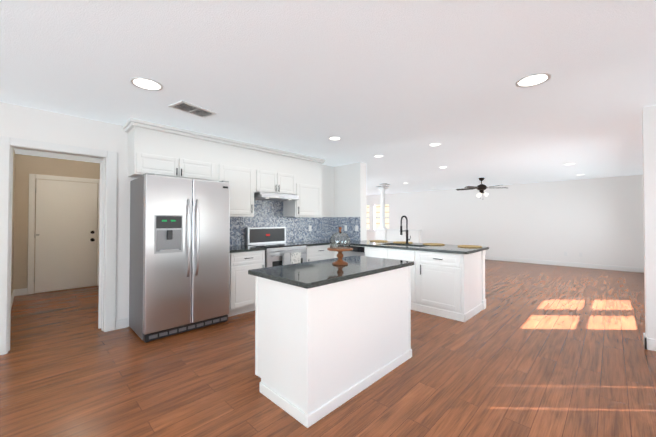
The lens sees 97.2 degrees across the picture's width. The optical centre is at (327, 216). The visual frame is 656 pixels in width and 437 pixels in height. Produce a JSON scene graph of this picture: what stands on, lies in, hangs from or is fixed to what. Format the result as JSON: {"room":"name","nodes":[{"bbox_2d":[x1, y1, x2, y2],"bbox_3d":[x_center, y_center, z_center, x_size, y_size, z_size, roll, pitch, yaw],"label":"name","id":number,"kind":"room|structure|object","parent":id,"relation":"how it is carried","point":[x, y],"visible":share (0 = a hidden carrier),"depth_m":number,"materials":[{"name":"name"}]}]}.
{"room":"kitchen","nodes":[
{"label":"kitchen","id":0,"kind":"room"},
{"bbox_2d":[11,148,15,294],"bbox_3d":[-4.467,0.128,3.973,3.150,2.480,0.120,-1,-1,44],"label":"wall","id":1,"kind":"structure","parent":0,"point":[14,155],"depth_m":4.85,"materials":[{"name":"beige paint"}]},
{"bbox_2d":[11,289,16,307],"bbox_3d":[-4.372,1.310,3.967,3.030,0.115,0.030,-1,-1,44],"label":"baseboard","id":2,"kind":"structure","parent":1,"relation":"attached to","point":[14,293],"depth_m":4.79,"materials":[{"name":"white paint"}]},
{"bbox_2d":[14,154,99,292],"bbox_3d":[-5.023,0.151,5.569,0.120,2.480,1.380,-1,-1,44],"label":"wall","id":3,"kind":"structure","parent":0,"point":[24,166],"depth_m":5.14,"materials":[{"name":"beige paint"}]},
{"bbox_2d":[27,174,99,294],"bbox_3d":[-4.927,0.315,5.479,0.136,2.150,1.050,-1,-1,44],"label":"door","id":4,"kind":"structure","parent":3,"relation":"in","point":[63,235],"depth_m":5.45,"materials":[{"name":"white paint"}]},
{"bbox_2d":[0,102,335,326],"bbox_3d":[-2.564,0.122,3.578,0.120,2.480,7.980,-1,-1,44],"label":"wall","id":5,"kind":"structure","parent":0,"point":[16,121],"depth_m":3.45,"materials":[{"name":"white paint"}]},
{"bbox_2d":[0,136,116,354],"bbox_3d":[-2.931,0.287,3.201,0.160,2.140,0.936,-1,-1,44],"label":"door frame","id":6,"kind":"structure","parent":5,"relation":"attached to","point":[109,224],"depth_m":3.12,"materials":[{"name":"white paint"}]},
{"bbox_2d":[98,161,102,328],"bbox_3d":[-2.942,0.344,3.778,0.047,2.018,0.712,1,-1,-36],"label":"door jamb","id":7,"kind":"structure","parent":5,"relation":"in","point":[100,245],"depth_m":3.49,"materials":[{"name":"white paint"}]},
{"bbox_2d":[127,118,178,177],"bbox_3d":[-2.186,-0.801,3.624,0.366,0.628,0.477,-1,-1,44],"label":"upper cabinet","id":8,"kind":"object","parent":5,"relation":"attached to","point":[153,147],"depth_m":3.48,"materials":[{"name":"white paint"}]},
{"bbox_2d":[179,128,218,181],"bbox_3d":[-1.846,-0.796,3.971,0.366,0.628,0.493,-1,-1,44],"label":"upper cabinet","id":9,"kind":"object","parent":5,"relation":"attached to","point":[198,152],"depth_m":3.85,"materials":[{"name":"white paint"}]},
{"bbox_2d":[219,138,254,185],"bbox_3d":[-1.461,-0.791,4.363,0.366,0.628,0.607,-1,-1,44],"label":"upper cabinet","id":10,"kind":"object","parent":5,"relation":"attached to","point":[246,170],"depth_m":4.24,"materials":[{"name":"white paint"}]},
{"bbox_2d":[229,182,254,216],"bbox_3d":[-1.457,-0.379,4.362,0.366,0.735,0.580,-1,-1,44],"label":"upper cabinet","id":11,"kind":"object","parent":5,"relation":"attached to","point":[241,197],"depth_m":4.29,"materials":[{"name":"white paint"}]},
{"bbox_2d":[255,144,298,189],"bbox_3d":[-0.967,-0.783,4.867,0.366,0.628,0.805,-1,-1,44],"label":"upper cabinet","id":12,"kind":"object","parent":5,"relation":"attached to","point":[277,169],"depth_m":4.74,"materials":[{"name":"white paint"}]},
{"bbox_2d":[255,186,298,196],"bbox_3d":[-0.970,-0.554,4.861,0.366,0.370,0.810,-1,-1,44],"label":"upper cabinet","id":13,"kind":"object","parent":5,"relation":"attached to","point":[267,189],"depth_m":4.69,"materials":[{"name":"white paint"}]},
{"bbox_2d":[254,192,298,200],"bbox_3d":[-0.917,-0.324,4.820,0.482,0.088,0.740,-1,-1,44],"label":"range hood","id":14,"kind":"object","parent":13,"relation":"attached to","point":[271,196],"visible":0.96,"depth_m":4.63,"materials":[{"name":"silver metal"}]},
{"bbox_2d":[230,200,360,245],"bbox_3d":[-0.571,0.051,5.013,0.718,0.835,2.740,-1,-1,44],"label":"backsplash","id":15,"kind":"structure","parent":5,"relation":"attached to","point":[268,213],"depth_m":5.40,"materials":[{"name":"tile"}]},
{"bbox_2d":[283,190,321,217],"bbox_3d":[-0.459,-0.364,5.379,0.366,0.735,0.650,-1,-1,44],"label":"upper cabinet","id":16,"kind":"object","parent":5,"relation":"attached to","point":[309,204],"depth_m":5.20,"materials":[{"name":"white paint"}]},
{"bbox_2d":[299,154,322,193],"bbox_3d":[-0.458,-0.776,5.386,0.366,0.628,0.648,-1,-1,44],"label":"upper cabinet","id":17,"kind":"object","parent":5,"relation":"attached to","point":[310,169],"depth_m":5.28,"materials":[{"name":"white paint"}]},
{"bbox_2d":[309,225,357,230],"bbox_3d":[0.111,0.236,5.737,0.656,0.115,0.732,-1,-1,44],"label":"outlet plates","id":18,"kind":"object","parent":5,"relation":"attached to","point":[345,227],"visible":1,"depth_m":5.79,"materials":[{"name":"white plastic"}]},
{"bbox_2d":[0,259,655,436],"bbox_3d":[-0.432,1.424,5.768,10.130,0.060,14.120,-1,-1,44],"label":"floor","id":19,"kind":"structure","parent":0,"point":[537,350],"depth_m":2.46,"materials":[{"name":"brown wood"}]},
{"bbox_2d":[129,173,229,342],"bbox_3d":[-1.830,0.450,3.626,0.774,1.825,0.955,-1,-1,44],"label":"refrigerator","id":20,"kind":"object","parent":19,"relation":"on","point":[179,254],"visible":0.98,"depth_m":3.34,"materials":[{"name":"grey metal"}]},
{"bbox_2d":[228,251,264,316],"bbox_3d":[-1.341,0.933,4.276,0.626,0.880,0.566,-1,-1,44],"label":"base cabinet","id":21,"kind":"object","parent":19,"relation":"on","point":[241,284],"depth_m":4.01,"materials":[{"name":"white paint"}]},
{"bbox_2d":[230,245,266,254],"bbox_3d":[-1.341,0.475,4.269,0.646,0.036,0.597,-1,-1,44],"label":"countertop","id":22,"kind":"structure","parent":21,"relation":"on","point":[242,247],"depth_m":4.12,"materials":[{"name":"black stone"}]},
{"bbox_2d":[245,227,306,267],"bbox_3d":[-0.828,0.779,4.723,0.713,1.200,0.768,-1,-1,44],"label":"range","id":23,"kind":"object","parent":19,"relation":"on","point":[280,251],"visible":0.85,"depth_m":4.67,"materials":[{"name":"grey metal"}]},
{"bbox_2d":[306,243,335,261],"bbox_3d":[-0.337,0.948,5.299,0.626,0.880,0.726,-1,-1,44],"label":"base cabinet","id":24,"kind":"object","parent":19,"relation":"on","point":[313,253],"depth_m":5.05,"materials":[{"name":"white paint"}]},
{"bbox_2d":[300,239,347,246],"bbox_3d":[-0.113,0.493,5.520,0.646,0.036,1.358,-1,-1,44],"label":"countertop","id":25,"kind":"structure","parent":24,"relation":"on","point":[314,243],"depth_m":5.24,"materials":[{"name":"black stone"}]},
{"bbox_2d":[254,267,411,427],"bbox_3d":[0.104,0.908,2.539,0.664,0.880,1.342,-1,-1,44],"label":"kitchen island","id":26,"kind":"object","parent":19,"relation":"on","point":[330,337],"depth_m":2.11,"materials":[{"name":"white paint"}]},
{"bbox_2d":[248,255,413,290],"bbox_3d":[0.097,0.450,2.559,0.720,0.036,1.380,-1,-1,44],"label":"island countertop","id":27,"kind":"structure","parent":26,"relation":"on","point":[319,273],"depth_m":2.29,"materials":[{"name":"black stone"}]},
{"bbox_2d":[327,227,352,264],"bbox_3d":[0.111,0.263,2.633,0.236,0.339,0.236,-1,-1,44],"label":"cake stand","id":28,"kind":"object","parent":27,"relation":"on","point":[340,255],"visible":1,"depth_m":2.60,"materials":[{"name":"brown wood"}]},
{"bbox_2d":[336,247,363,257],"bbox_3d":[0.551,0.999,5.232,0.595,0.776,0.458,-1,-1,44],"label":"base cabinet","id":29,"kind":"object","parent":19,"relation":"on","point":[359,251],"depth_m":5.01,"materials":[{"name":"white paint"}]},
{"bbox_2d":[364,247,415,310],"bbox_3d":[1.243,0.941,4.826,0.943,0.880,0.850,-1,-1,44],"label":"base cabinet","id":30,"kind":"object","parent":19,"relation":"on","point":[379,252],"depth_m":4.37,"materials":[{"name":"white paint"}]},
{"bbox_2d":[374,229,422,242],"bbox_3d":[2.262,0.927,9.366,1.610,1.040,0.320,-1,-1,44],"label":"wall","id":31,"kind":"structure","parent":19,"relation":"on","point":[392,234],"depth_m":9.29,"materials":[{"name":"white paint"}]},
{"bbox_2d":[376,185,389,228],"bbox_3d":[1.852,-0.307,9.787,0.340,1.438,0.340,-1,-1,44],"label":"column","id":32,"kind":"structure","parent":31,"relation":"on","point":[382,212],"depth_m":9.73,"materials":[{"name":"white paint"}]},
{"bbox_2d":[416,251,485,321],"bbox_3d":[1.819,0.933,4.264,0.667,0.880,0.855,-1,-1,44],"label":"base cabinet","id":33,"kind":"object","parent":19,"relation":"on","point":[447,281],"depth_m":3.97,"materials":[{"name":"white paint"}]},
{"bbox_2d":[344,240,487,254],"bbox_3d":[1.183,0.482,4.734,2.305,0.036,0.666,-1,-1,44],"label":"countertop","id":34,"kind":"structure","parent":33,"relation":"on","point":[353,243],"depth_m":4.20,"materials":[{"name":"black stone"}]},
{"bbox_2d":[370,240,387,241],"bbox_3d":[0.970,0.468,5.520,0.340,0.013,0.340,-1,-1,44],"label":"placemat","id":35,"kind":"object","parent":34,"relation":"on","point":[378,240],"visible":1,"depth_m":5.51,"materials":[{"name":"wicker"}]},
{"bbox_2d":[388,243,403,246],"bbox_3d":[1.222,0.588,4.704,0.784,0.202,0.424,-1,-1,44],"label":"sink","id":36,"kind":"object","parent":34,"relation":"in","point":[389,244],"depth_m":4.99,"materials":[{"name":"metal"}]},
{"bbox_2d":[400,216,410,243],"bbox_3d":[1.300,0.224,4.859,0.098,0.482,0.242,-1,-1,44],"label":"faucet","id":37,"kind":"object","parent":34,"relation":"on","point":[401,231],"visible":1,"depth_m":4.92,"materials":[{"name":"black metal"}]},
{"bbox_2d":[423,243,444,244],"bbox_3d":[1.741,0.457,4.764,0.340,0.013,0.340,-1,-1,44],"label":"placemat","id":38,"kind":"object","parent":34,"relation":"on","point":[433,244],"visible":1,"depth_m":4.71,"materials":[{"name":"wicker"}]},
{"bbox_2d":[458,245,481,247],"bbox_3d":[2.141,0.451,4.372,0.340,0.013,0.340,-1,-1,44],"label":"placemat","id":39,"kind":"object","parent":34,"relation":"on","point":[471,246],"visible":1,"depth_m":4.33,"materials":[{"name":"wicker"}]},
{"bbox_2d":[0,0,655,194],"bbox_3d":[-0.432,-1.116,5.806,10.130,0.060,14.120,-1,-1,44],"label":"ceiling","id":40,"kind":"structure","parent":0,"point":[400,85],"depth_m":2.35,"materials":[{"name":"white paint"}]},
{"bbox_2d":[130,77,162,90],"bbox_3d":[-1.549,-1.131,2.474,0.244,0.006,0.244,-1,-1,44],"label":"recessed light","id":41,"kind":"object","parent":40,"relation":"in","point":[146,83],"visible":1,"depth_m":2.47,"materials":[{"name":"white plastic"}]},
{"bbox_2d":[168,100,216,117],"bbox_3d":[-1.413,-1.119,3.041,0.250,0.012,0.400,-1,-1,32],"label":"ceiling vent","id":42,"kind":"object","parent":40,"relation":"in","point":[190,108],"visible":1,"depth_m":3.02,"materials":[{"name":"white plastic"}]},
{"bbox_2d":[328,136,341,140],"bbox_3d":[0.097,-1.107,4.110,0.194,0.006,0.194,-1,-1,44],"label":"recessed light","id":43,"kind":"object","parent":40,"relation":"in","point":[334,138],"visible":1,"depth_m":4.10,"materials":[{"name":"white plastic"}]},
{"bbox_2d":[428,143,441,146],"bbox_3d":[1.642,-1.102,4.443,0.194,0.006,0.194,-1,-1,44],"label":"recessed light","id":44,"kind":"object","parent":40,"relation":"in","point":[434,144],"visible":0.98,"depth_m":4.43,"materials":[{"name":"white plastic"}]},
{"bbox_2d":[456,178,506,196],"bbox_3d":[4.165,-0.754,7.924,1.244,0.599,1.292,-1,-1,44],"label":"ceiling fan","id":45,"kind":"object","parent":40,"relation":"hanging from","point":[481,187],"visible":1,"depth_m":7.84,"materials":[{"name":"brown metal"}]},
{"bbox_2d":[515,73,550,87],"bbox_3d":[1.704,-1.132,2.407,0.244,0.006,0.244,-1,-1,44],"label":"recessed light","id":46,"kind":"object","parent":40,"relation":"in","point":[531,80],"visible":1,"depth_m":2.40,"materials":[{"name":"white plastic"}]},
{"bbox_2d":[336,162,366,240],"bbox_3d":[0.459,0.158,6.061,0.720,2.480,0.200,-1,-1,44],"label":"wall","id":47,"kind":"structure","parent":0,"point":[344,190],"depth_m":5.89,"materials":[{"name":"white paint"}]},
{"bbox_2d":[367,174,643,267],"bbox_3d":[4.469,0.227,10.784,10.130,2.480,0.120,-1,-1,44],"label":"wall","id":48,"kind":"structure","parent":0,"point":[597,221],"depth_m":8.78,"materials":[{"name":"white paint"}]},
{"bbox_2d":[367,203,389,231],"bbox_3d":[2.049,0.071,13.125,1.920,1.260,0.130,-1,-1,44],"label":"window frames","id":49,"kind":"structure","parent":48,"relation":"in","point":[374,217],"depth_m":13.07,"materials":[{"name":"white paint"}]},
{"bbox_2d":[485,256,643,272],"bbox_3d":[4.454,1.408,10.687,9.980,0.115,0.015,-1,-1,44],"label":"baseboard","id":50,"kind":"structure","parent":48,"relation":"attached to","point":[618,268],"depth_m":8.25,"materials":[{"name":"white paint"}]},
{"bbox_2d":[642,105,655,338],"bbox_3d":[3.467,0.112,2.880,0.430,2.480,0.170,-1,-1,44],"label":"wall","id":51,"kind":"structure","parent":0,"point":[649,158],"depth_m":2.95,"materials":[{"name":"white paint"}]},
{"bbox_2d":[643,335,655,350],"bbox_3d":[3.405,1.293,2.809,0.445,0.115,0.035,-1,-1,44],"label":"baseboard","id":52,"kind":"structure","parent":51,"relation":"attached to","point":[649,343],"depth_m":2.93,"materials":[{"name":"white paint"}]},
{"label":"outside","id":53,"kind":"structure","parent":0,"visible":0},
{"bbox_2d":[367,204,388,228],"bbox_3d":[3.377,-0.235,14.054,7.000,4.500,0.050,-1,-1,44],"label":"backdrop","id":54,"kind":"structure","parent":53,"point":[377,214],"depth_m":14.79,"materials":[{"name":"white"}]}
]}

